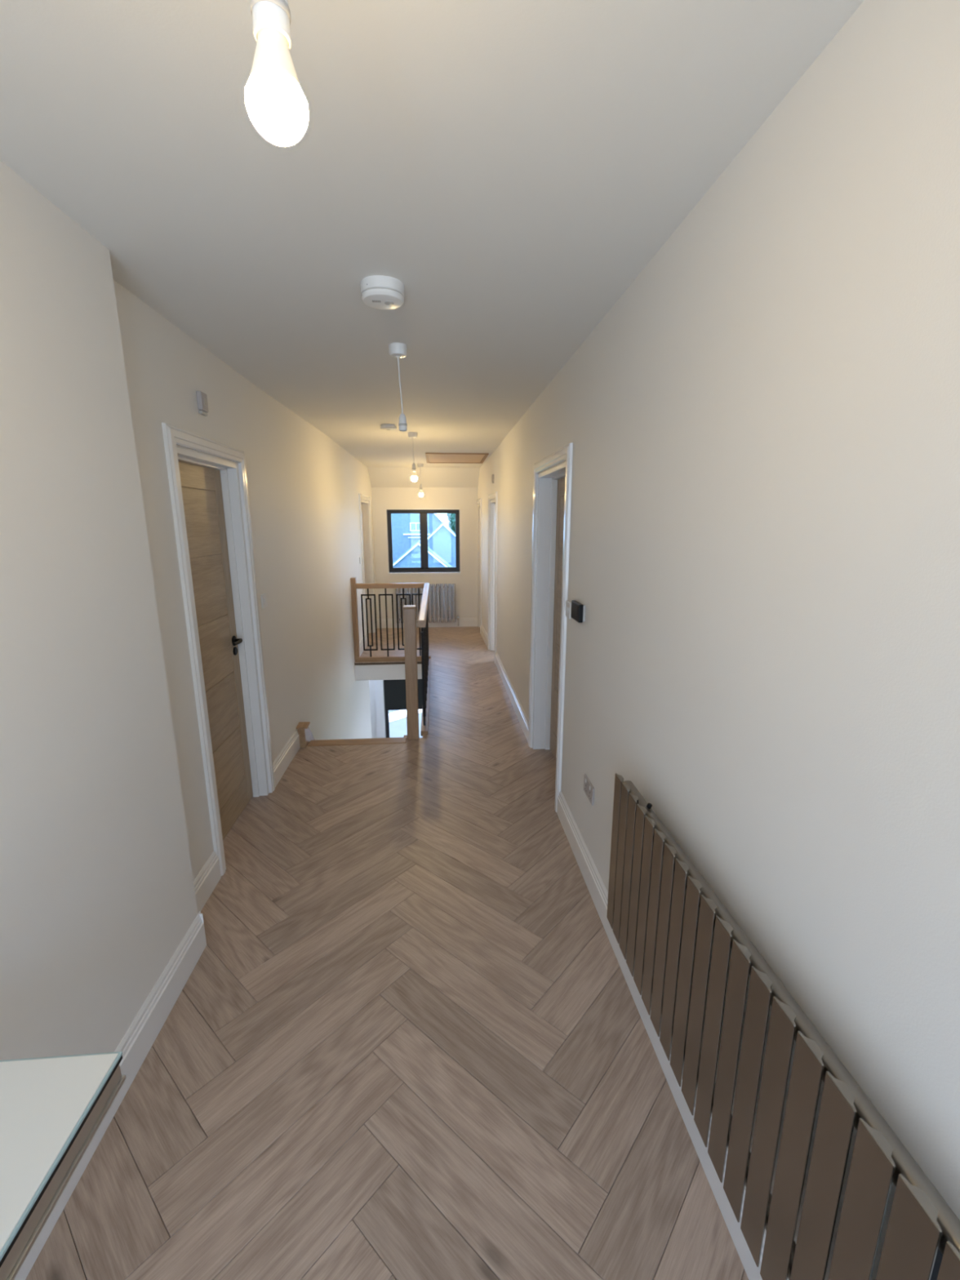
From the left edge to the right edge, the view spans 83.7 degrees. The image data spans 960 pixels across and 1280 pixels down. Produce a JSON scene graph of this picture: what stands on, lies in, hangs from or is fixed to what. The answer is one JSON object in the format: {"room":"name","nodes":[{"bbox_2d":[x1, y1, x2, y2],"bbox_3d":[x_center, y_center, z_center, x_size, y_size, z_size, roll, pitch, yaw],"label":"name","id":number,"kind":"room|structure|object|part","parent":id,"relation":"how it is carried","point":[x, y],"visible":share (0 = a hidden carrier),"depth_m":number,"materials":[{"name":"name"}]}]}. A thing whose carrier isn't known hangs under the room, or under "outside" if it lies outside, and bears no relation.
{"room":"upstairs hallway","nodes":[
{"label":"upstairs hallway","id":0,"kind":"room"},
{"bbox_2d":[0,160,197,1060],"bbox_3d":[-1.152,0.408,0.159,0.352,2.457,3.515,-1,13,-4],"label":"wall","id":1,"kind":"structure","parent":0,"point":[97,892],"depth_m":1.43,"materials":[{"name":"paint"}]},
{"bbox_2d":[0,1051,125,1279],"bbox_3d":[-0.777,0.898,0.297,0.399,0.060,1.313,-1,13,-4],"label":"wall shelf","id":2,"kind":"object","parent":1,"relation":"attached to","point":[52,1108],"visible":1,"depth_m":0.83,"materials":[{"name":"white glass"}]},
{"bbox_2d":[13,911,206,1279],"bbox_3d":[-0.967,1.531,0.433,0.018,0.145,3.533,-1,13,-4],"label":"baseboard","id":3,"kind":"structure","parent":1,"relation":"attached to","point":[141,1034],"depth_m":1.69,"materials":[{"name":"white wood"}]},
{"bbox_2d":[197,913,204,922],"bbox_3d":[-1.152,1.151,2.140,0.110,0.145,0.018,-1,13,-4],"label":"baseboard","id":4,"kind":"structure","parent":1,"relation":"attached to","point":[200,914],"depth_m":2.12,"materials":[{"name":"white wood"}]},
{"bbox_2d":[113,280,371,880],"bbox_3d":[-1.568,0.690,5.111,0.220,5.157,6.065,-1,13,-4],"label":"wall","id":5,"kind":"structure","parent":0,"point":[165,367],"depth_m":2.30,"materials":[{"name":"paint"}]},
{"bbox_2d":[195,391,208,416],"bbox_3d":[-1.274,-1.086,2.466,0.024,0.096,0.068,-1,13,-4],"label":"wall sensor","id":6,"kind":"object","parent":5,"relation":"attached to","point":[202,397],"visible":1,"depth_m":2.44,"materials":[{"name":"grey plastic"}]},
{"bbox_2d":[193,850,221,913],"bbox_3d":[-1.227,1.106,2.343,0.018,0.145,0.405,-1,13,-4],"label":"baseboard","id":7,"kind":"structure","parent":5,"relation":"attached to","point":[209,876],"depth_m":2.41,"materials":[{"name":"white wood"}]},
{"bbox_2d":[161,422,275,875],"bbox_3d":[-1.343,0.043,2.763,0.152,2.039,0.888,-1,13,-4],"label":"door","id":8,"kind":"structure","parent":5,"relation":"in","point":[206,503],"depth_m":2.85,"materials":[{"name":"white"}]},
{"bbox_3d":[-1.245,0.130,2.370,0.022,2.039,0.070,-1,13,-4],"label":"architrave","id":9,"kind":"part","parent":8,"relation":"part of","materials":[{"name":"white"}]},
{"bbox_3d":[-1.378,-0.790,2.574,0.008,0.120,0.486,-1,13,-4],"label":"rail","id":10,"kind":"part","parent":8,"relation":"part of","materials":[{"name":"brown wood"}]},
{"bbox_3d":[-1.279,-0.919,2.554,0.022,0.070,0.888,-1,13,-4],"label":"architrave","id":11,"kind":"part","parent":8,"relation":"part of","materials":[{"name":"white wood"}]},
{"bbox_3d":[-1.376,0.950,2.962,0.008,0.170,0.486,-1,13,-4],"label":"rail","id":12,"kind":"part","parent":8,"relation":"part of","materials":[{"name":"brown wood"}]},
{"bbox_3d":[-1.372,0.031,3.045,0.047,0.112,0.052,-1,13,-4],"label":"handle","id":13,"kind":"part","parent":8,"relation":"part of","materials":[{"name":"black metal"}]},
{"bbox_3d":[-1.346,0.013,2.985,0.023,0.020,0.118,-1,13,-6],"label":"lever","id":14,"kind":"part","parent":8,"relation":"part of","materials":[{"name":"black metal"}]},
{"bbox_3d":[-1.310,-0.047,3.166,0.022,2.039,0.070,-1,13,-4],"label":"architrave","id":15,"kind":"part","parent":8,"relation":"part of","materials":[{"name":"white wood"}]},
{"bbox_2d":[272,729,300,787],"bbox_3d":[-1.335,0.803,3.706,0.024,0.145,0.615,-1,13,-4],"label":"baseboard","id":16,"kind":"structure","parent":5,"relation":"attached to","point":[282,761],"depth_m":3.67,"materials":[{"name":"white wood"}]},
{"bbox_2d":[256,386,377,742],"bbox_3d":[-1.605,-0.772,5.980,0.220,2.681,5.021,-1,13,-3],"label":"wall","id":17,"kind":"structure","parent":0,"point":[313,485],"depth_m":4.50,"materials":[{"name":"paint"}]},
{"bbox_2d":[359,635,367,655],"bbox_3d":[-1.526,0.089,6.916,0.018,0.145,0.785,-1,13,-3],"label":"baseboard","id":18,"kind":"structure","parent":17,"relation":"attached to","point":[361,644],"depth_m":6.95,"materials":[{"name":"white paint"}]},
{"bbox_2d":[358,493,375,640],"bbox_3d":[-1.649,-1.005,7.556,0.172,2.004,0.948,-1,13,-3],"label":"door","id":19,"kind":"structure","parent":17,"relation":"in","point":[365,510],"depth_m":7.83,"materials":[{"name":"white wood"}]},
{"bbox_3d":[-1.550,-0.911,7.132,0.022,2.004,0.070,-1,13,-4],"label":"architrave","id":20,"kind":"part","parent":19,"relation":"part of","materials":[{"name":"white wood"}]},
{"bbox_3d":[-1.575,-1.950,7.350,0.021,0.070,0.948,-1,13,-3],"label":"architrave","id":21,"kind":"part","parent":19,"relation":"part of","materials":[{"name":"white wood"}]},
{"bbox_3d":[-1.599,-1.101,7.988,0.023,2.004,0.070,-1,13,-4],"label":"architrave","id":22,"kind":"part","parent":19,"relation":"part of","materials":[{"name":"white wood"}]},
{"bbox_2d":[368,680,377,737],"bbox_3d":[-0.358,1.917,5.751,3.900,2.480,7.020,-1,13,-4],"label":"wall","id":23,"kind":"structure","parent":0,"point":[371,682],"depth_m":8.79,"materials":[{"name":"paint"}]},
{"bbox_2d":[374,680,386,737],"bbox_3d":[-1.646,1.328,8.938,0.134,2.250,0.220,-1,13,-4],"label":"trim","id":24,"kind":"structure","parent":23,"relation":"attached to","point":[379,684],"depth_m":8.79,"materials":[{"name":"white"}]},
{"bbox_2d":[354,663,422,680],"bbox_3d":[-1.092,0.389,6.496,0.953,0.189,0.014,-1,13,-4],"label":"trim","id":25,"kind":"structure","parent":23,"relation":"attached to","point":[371,672],"depth_m":6.48,"materials":[{"name":"white paint"}]},
{"bbox_2d":[383,682,422,737],"bbox_3d":[-1.004,0.964,8.955,1.161,1.550,0.070,-1,13,-4],"label":"window","id":26,"kind":"structure","parent":23,"relation":"in","point":[387,719],"depth_m":8.98,"materials":[{"name":"black"}]},
{"bbox_3d":[-1.004,0.964,8.955,1.161,1.550,0.070,-1,13,-4],"label":"frame","id":27,"kind":"part","parent":26,"relation":"part of","materials":[{"name":"black metal"}]},
{"bbox_2d":[383,679,422,710],"bbox_3d":[-1.002,0.696,8.834,1.145,0.947,0.044,-1,13,-4],"label":"roller blind","id":28,"kind":"object","parent":26,"relation":"attached to","point":[394,690],"visible":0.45,"depth_m":8.87,"materials":[{"name":"black fabric"}]},
{"bbox_2d":[25,626,748,1279],"bbox_3d":[-0.450,0.971,3.787,2.250,0.220,10.220,-1,13,-4],"label":"floor","id":29,"kind":"structure","parent":0,"point":[407,1037],"depth_m":1.67,"materials":[{"name":"brown wood"}]},
{"bbox_2d":[296,721,407,747],"bbox_3d":[-1.060,1.722,5.502,0.806,2.772,2.455,-1,13,-4],"label":"staircase","id":30,"kind":"structure","parent":29,"relation":"on","point":[306,736],"depth_m":4.10,"materials":[{"name":"brown wood"}]},
{"bbox_2d":[350,577,431,739],"bbox_3d":[-0.961,0.049,5.259,0.920,1.142,2.500,-1,13,-4],"label":"balustrade","id":31,"kind":"object","parent":29,"relation":"on","point":[411,658],"visible":0.98,"depth_m":5.00,"materials":[{"name":"brown wood"}]},
{"bbox_3d":[-1.484,-0.220,6.395,0.055,1.015,0.085,-1,13,-4],"label":"newel post","id":32,"kind":"part","parent":31,"relation":"part of","materials":[{"name":"brown wood"}]},
{"bbox_3d":[-1.059,-0.642,6.336,0.800,0.055,0.062,-1,13,-4],"label":"handrail","id":33,"kind":"part","parent":31,"relation":"part of","materials":[{"name":"brown wood"}]},
{"bbox_3d":[-1.048,0.240,6.512,0.902,0.086,0.065,-1,13,-4],"label":"rail","id":34,"kind":"part","parent":31,"relation":"part of","materials":[{"name":"brown wood"}]},
{"bbox_3d":[-0.525,0.311,4.114,0.089,1.128,0.085,-1,13,-4],"label":"newel post","id":35,"kind":"part","parent":31,"relation":"part of","materials":[{"name":"brown wood"}]},
{"bbox_3d":[-0.533,-0.385,5.181,0.062,0.055,2.455,-1,13,-4],"label":"handrail","id":36,"kind":"part","parent":31,"relation":"part of","materials":[{"name":"brown wood"}]},
{"bbox_3d":[-0.534,0.493,5.387,0.058,0.042,2.313,-1,13,-4],"label":"rail","id":37,"kind":"part","parent":31,"relation":"part of","materials":[{"name":"brown wood"}]},
{"bbox_2d":[388,710,422,737],"bbox_3d":[-2.133,1.425,14.993,10.000,0.030,11.100,-1,13,-4],"label":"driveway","id":38,"kind":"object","parent":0,"point":[397,728],"depth_m":12.34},
{"bbox_2d":[388,709,422,721],"bbox_3d":[-1.703,1.770,13.235,6.114,0.060,0.422,-12,17,-43],"label":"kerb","id":39,"kind":"object","parent":38,"relation":"on","point":[399,714],"depth_m":12.95,"materials":[{"name":"white"}]},
{"bbox_2d":[371,487,478,627],"bbox_3d":[-0.827,-1.504,8.421,2.500,2.600,0.270,-1,13,-4],"label":"wall","id":40,"kind":"structure","parent":0,"point":[465,499],"depth_m":8.29,"materials":[{"name":"paint"}]},
{"bbox_2d":[385,508,460,573],"bbox_3d":[-0.872,-1.540,8.357,1.131,0.976,0.172,-1,13,-4],"label":"trim","id":41,"kind":"structure","parent":40,"relation":"attached to","point":[385,508],"depth_m":8.24,"materials":[{"name":"white"}]},
{"bbox_2d":[386,509,459,573],"bbox_3d":[-0.876,-1.545,8.408,1.107,0.963,0.070,-1,13,-4],"label":"window","id":42,"kind":"structure","parent":40,"relation":"in","point":[424,567],"depth_m":8.38,"materials":[{"name":"black"}]},
{"bbox_2d":[387,572,460,575],"bbox_3d":[-0.869,-1.042,8.429,1.129,0.027,0.108,-1,13,-4],"label":"trim","id":43,"kind":"structure","parent":40,"relation":"attached to","point":[410,573],"depth_m":8.38,"materials":[{"name":"white"}]},
{"bbox_2d":[395,583,459,626],"bbox_3d":[-0.822,-0.546,8.446,0.991,0.680,0.094,-1,13,-4],"label":"radiator","id":44,"kind":"object","parent":40,"relation":"attached to","point":[442,606],"visible":0.57,"depth_m":8.40,"materials":[{"name":"silver metal"}]},
{"bbox_2d":[377,617,477,628],"bbox_3d":[-0.829,-0.274,8.546,1.590,0.145,0.018,-1,13,-4],"label":"baseboard","id":45,"kind":"structure","parent":40,"relation":"attached to","point":[463,622],"depth_m":8.56,"materials":[{"name":"white wood"}]},
{"bbox_2d":[0,0,864,487],"bbox_3d":[-0.433,-1.508,3.175,2.360,0.615,10.540,-1,13,-4],"label":"ceiling","id":46,"kind":"structure","parent":0,"point":[517,166],"depth_m":1.23,"materials":[{"name":"paint"}]},
{"bbox_2d":[244,0,308,146],"bbox_3d":[-0.228,-0.751,0.570,0.086,0.375,0.086,-1,13,-4],"label":"pendant light","id":47,"kind":"object","parent":46,"relation":"hanging from","point":[276,103],"visible":1,"depth_m":0.58,"materials":[{"name":"white glass"}]},
{"bbox_3d":[-0.228,-0.592,0.605,0.068,0.051,0.068,-1,13,-4],"label":"bulb globe","id":48,"kind":"part","parent":47,"relation":"part of","materials":[{"name":"white glass"}]},
{"bbox_2d":[360,275,404,309],"bbox_3d":[-0.338,-1.200,1.864,0.150,0.061,0.150,-1,13,-4],"label":"smoke detector","id":49,"kind":"object","parent":46,"relation":"attached to","point":[377,291],"visible":1,"depth_m":1.81,"materials":[{"name":"white plastic"}]},
{"bbox_2d":[380,423,396,430],"bbox_3d":[-0.783,-1.817,4.588,0.140,0.038,0.140,-1,13,-4],"label":"smoke detector","id":50,"kind":"object","parent":46,"relation":"attached to","point":[387,426],"visible":1,"depth_m":4.54,"materials":[{"name":"white plastic"}]},
{"bbox_2d":[388,342,407,431],"bbox_3d":[-0.383,-1.190,2.541,0.086,0.374,0.086,-1,13,-4],"label":"pendant light","id":51,"kind":"object","parent":46,"relation":"hanging from","point":[397,350],"visible":1,"depth_m":2.50,"materials":[{"name":"white plastic"}]},
{"bbox_2d":[408,431,417,481],"bbox_3d":[-0.626,-1.710,5.026,0.086,0.436,0.086,-1,13,-4],"label":"pendant light","id":52,"kind":"object","parent":46,"relation":"hanging from","point":[412,435],"visible":1,"depth_m":5.03,"materials":[{"name":"white plastic"}]},
{"bbox_3d":[-0.622,-1.520,5.068,0.060,0.047,0.060,-1,13,-4],"label":"bulb globe","id":53,"kind":"part","parent":52,"relation":"part of","materials":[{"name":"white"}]},
{"bbox_2d":[417,463,423,497],"bbox_3d":[-0.813,-2.189,7.360,0.086,0.436,0.086,-1,13,-4],"label":"pendant light","id":54,"kind":"object","parent":46,"relation":"hanging from","point":[420,465],"visible":1,"depth_m":7.36,"materials":[{"name":"white plastic"}]},
{"bbox_2d":[425,453,488,463],"bbox_3d":[-0.303,-2.276,6.724,0.743,0.029,0.880,-1,13,-4],"label":"hatch","id":55,"kind":"object","parent":46,"relation":"attached to","point":[445,458],"visible":1,"depth_m":6.71,"materials":[{"name":"brown wood"}]},
{"bbox_2d":[477,0,959,1279],"bbox_3d":[0.489,-0.353,3.571,0.272,2.457,10.224,-1,13,-4],"label":"wall","id":56,"kind":"structure","parent":0,"point":[762,427],"depth_m":1.00,"materials":[{"name":"paint"}]},
{"bbox_2d":[476,497,481,633],"bbox_3d":[0.062,-1.114,8.108,0.181,1.974,0.552,-1,13,-4],"label":"door","id":57,"kind":"structure","parent":56,"relation":"in","point":[479,500],"depth_m":8.02,"materials":[{"name":"white wood"}]},
{"bbox_3d":[0.012,-1.061,7.869,0.022,1.974,0.070,-1,13,-4],"label":"architrave","id":58,"kind":"part","parent":57,"relation":"part of","materials":[{"name":"white"}]},
{"bbox_2d":[480,625,487,647],"bbox_3d":[0.065,-0.059,7.573,0.018,0.145,0.945,-1,13,-6],"label":"baseboard","id":59,"kind":"structure","parent":56,"relation":"attached to","point":[483,633],"depth_m":7.58,"materials":[{"name":"white"}]},
{"bbox_2d":[487,491,497,663],"bbox_3d":[0.237,-0.766,6.544,0.215,1.974,0.778,-1,13,-4],"label":"door","id":60,"kind":"structure","parent":56,"relation":"in","point":[492,504],"depth_m":6.74,"materials":[{"name":"white wood"}]},
{"bbox_3d":[0.113,-0.841,6.881,0.022,1.974,0.070,-1,13,-4],"label":"architrave","id":61,"kind":"part","parent":60,"relation":"part of","materials":[{"name":"white wood"}]},
{"bbox_3d":[0.147,-1.694,6.330,0.021,0.070,0.778,-1,13,-6],"label":"architrave","id":62,"kind":"part","parent":60,"relation":"part of","materials":[{"name":"white"}]},
{"bbox_3d":[0.183,-0.689,6.193,0.022,1.974,0.070,-1,13,-4],"label":"architrave","id":63,"kind":"part","parent":60,"relation":"part of","materials":[{"name":"white wood"}]},
{"bbox_2d":[491,474,493,483],"bbox_3d":[0.147,-1.881,6.263,0.025,0.096,0.068,-1,13,-4],"label":"wall sensor","id":64,"kind":"object","parent":56,"relation":"attached to","point":[492,475],"visible":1,"depth_m":6.23,"materials":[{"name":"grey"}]},
{"bbox_2d":[496,654,528,742],"bbox_3d":[0.289,0.480,5.153,0.018,0.145,2.225,-1,13,-4],"label":"baseboard","id":65,"kind":"structure","parent":56,"relation":"attached to","point":[522,718],"depth_m":4.84,"materials":[{"name":"white wood"}]},
{"bbox_2d":[528,442,573,812],"bbox_3d":[0.498,-0.097,3.384,0.192,2.039,0.998,-1,13,-4],"label":"door","id":66,"kind":"structure","parent":56,"relation":"in","point":[552,487],"depth_m":3.67,"materials":[{"name":"white wood"}]},
{"bbox_3d":[0.377,-0.196,3.829,0.022,2.039,0.070,-1,13,-4],"label":"architrave","id":67,"kind":"part","parent":66,"relation":"part of","materials":[{"name":"white"}]},
{"bbox_3d":[0.413,-1.057,3.164,0.022,0.070,0.998,-1,13,-4],"label":"architrave","id":68,"kind":"part","parent":66,"relation":"part of","materials":[{"name":"white"}]},
{"bbox_3d":[0.554,0.808,3.590,0.008,0.170,0.596,-1,13,-4],"label":"rail","id":69,"kind":"part","parent":66,"relation":"part of","materials":[{"name":"brown wood"}]},
{"bbox_3d":[0.552,-0.932,3.203,0.008,0.120,0.596,-1,13,-4],"label":"rail","id":70,"kind":"part","parent":66,"relation":"part of","materials":[{"name":"brown wood"}]},
{"bbox_3d":[0.450,0.005,2.926,0.022,2.039,0.070,-1,13,-4],"label":"architrave","id":71,"kind":"part","parent":66,"relation":"part of","materials":[{"name":"white wood"}]},
{"bbox_2d":[565,600,571,618],"bbox_3d":[0.461,-0.159,2.808,0.013,0.086,0.086,-1,13,-4],"label":"light switch","id":72,"kind":"object","parent":56,"relation":"attached to","point":[568,605],"visible":1,"depth_m":2.79,"materials":[{"name":"white plastic"}]},
{"bbox_2d":[570,600,585,622],"bbox_3d":[0.469,-0.138,2.569,0.034,0.086,0.146,-1,13,-4],"label":"thermostat","id":73,"kind":"object","parent":56,"relation":"attached to","point":[578,609],"visible":1,"depth_m":2.51,"materials":[{"name":"grey plastic"}]},
{"bbox_3d":[0.481,-0.138,2.570,0.010,0.078,0.136,-1,13,-4],"label":"plate","id":74,"kind":"part","parent":73,"relation":"part of","materials":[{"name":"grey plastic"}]},
{"bbox_2d":[583,773,594,805],"bbox_3d":[0.502,0.690,2.481,0.012,0.086,0.146,-1,13,-4],"label":"double socket","id":75,"kind":"object","parent":56,"relation":"attached to","point":[588,788],"visible":1,"depth_m":2.46,"materials":[{"name":"grey plastic"}]},
{"bbox_2d":[556,791,765,1279],"bbox_3d":[0.629,1.410,0.968,0.018,0.145,4.375,-1,13,-4],"label":"baseboard","id":76,"kind":"structure","parent":56,"relation":"attached to","point":[597,891],"depth_m":1.68,"materials":[{"name":"white wood"}]},
{"bbox_2d":[606,773,959,1279],"bbox_3d":[0.557,0.867,1.225,0.099,0.566,1.334,-1,13,-4],"label":"radiator","id":77,"kind":"object","parent":56,"relation":"attached to","point":[663,915],"visible":1,"depth_m":1.00,"materials":[{"name":"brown metal"}]},
{"bbox_2d":[646,802,652,808],"bbox_3d":[0.519,0.509,1.645,0.018,0.017,0.014,-1,13,-4],"label":"radiator valve","id":78,"kind":"object","parent":77,"relation":"attached to","point":[649,806],"depth_m":1.64,"materials":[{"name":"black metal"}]},
{"bbox_3d":[-5.084,-9.300,63.750,120.000,0.200,111.100,-1,13,-4],"label":"ground","id":79,"kind":"structure","parent":0,"visible":0},
{"bbox_2d":[393,539,451,567],"bbox_3d":[-4.966,-6.590,43.990,6.400,3.090,3.750,-1,13,-4],"label":"roof","id":80,"kind":"object","parent":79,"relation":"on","point":[411,557],"visible":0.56,"depth_m":42.35,"materials":[{"name":"stone"}]},
{"bbox_2d":[391,513,455,561],"bbox_3d":[-6.920,-11.192,53.290,11.600,8.040,10.350,-1,13,-4],"label":"house","id":81,"kind":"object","parent":79,"relation":"on","point":[406,531],"visible":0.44,"depth_m":48.64,"materials":[{"name":"brick"}]},
{"bbox_3d":[-5.790,-10.259,48.610,0.960,0.610,0.020,-1,13,-4],"label":"pane","id":82,"kind":"part","parent":81,"relation":"part of","materials":[{"name":"glass"}]},
{"bbox_2d":[427,522,455,566],"bbox_3d":[-3.275,-8.161,47.708,3.300,4.540,2.300,-1,13,-4],"label":"porch","id":83,"kind":"object","parent":79,"relation":"on","point":[442,540],"visible":0.57,"depth_m":46.67,"materials":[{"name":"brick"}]},
{"bbox_2d":[446,513,455,533],"bbox_3d":[-2.403,-12.459,62.748,2.940,6.402,3.062,-1,13,-4],"label":"tree","id":84,"kind":"object","parent":79,"relation":"on","point":[451,517],"visible":0.21,"depth_m":61.64,"materials":[{"name":"green plant"}]}
]}

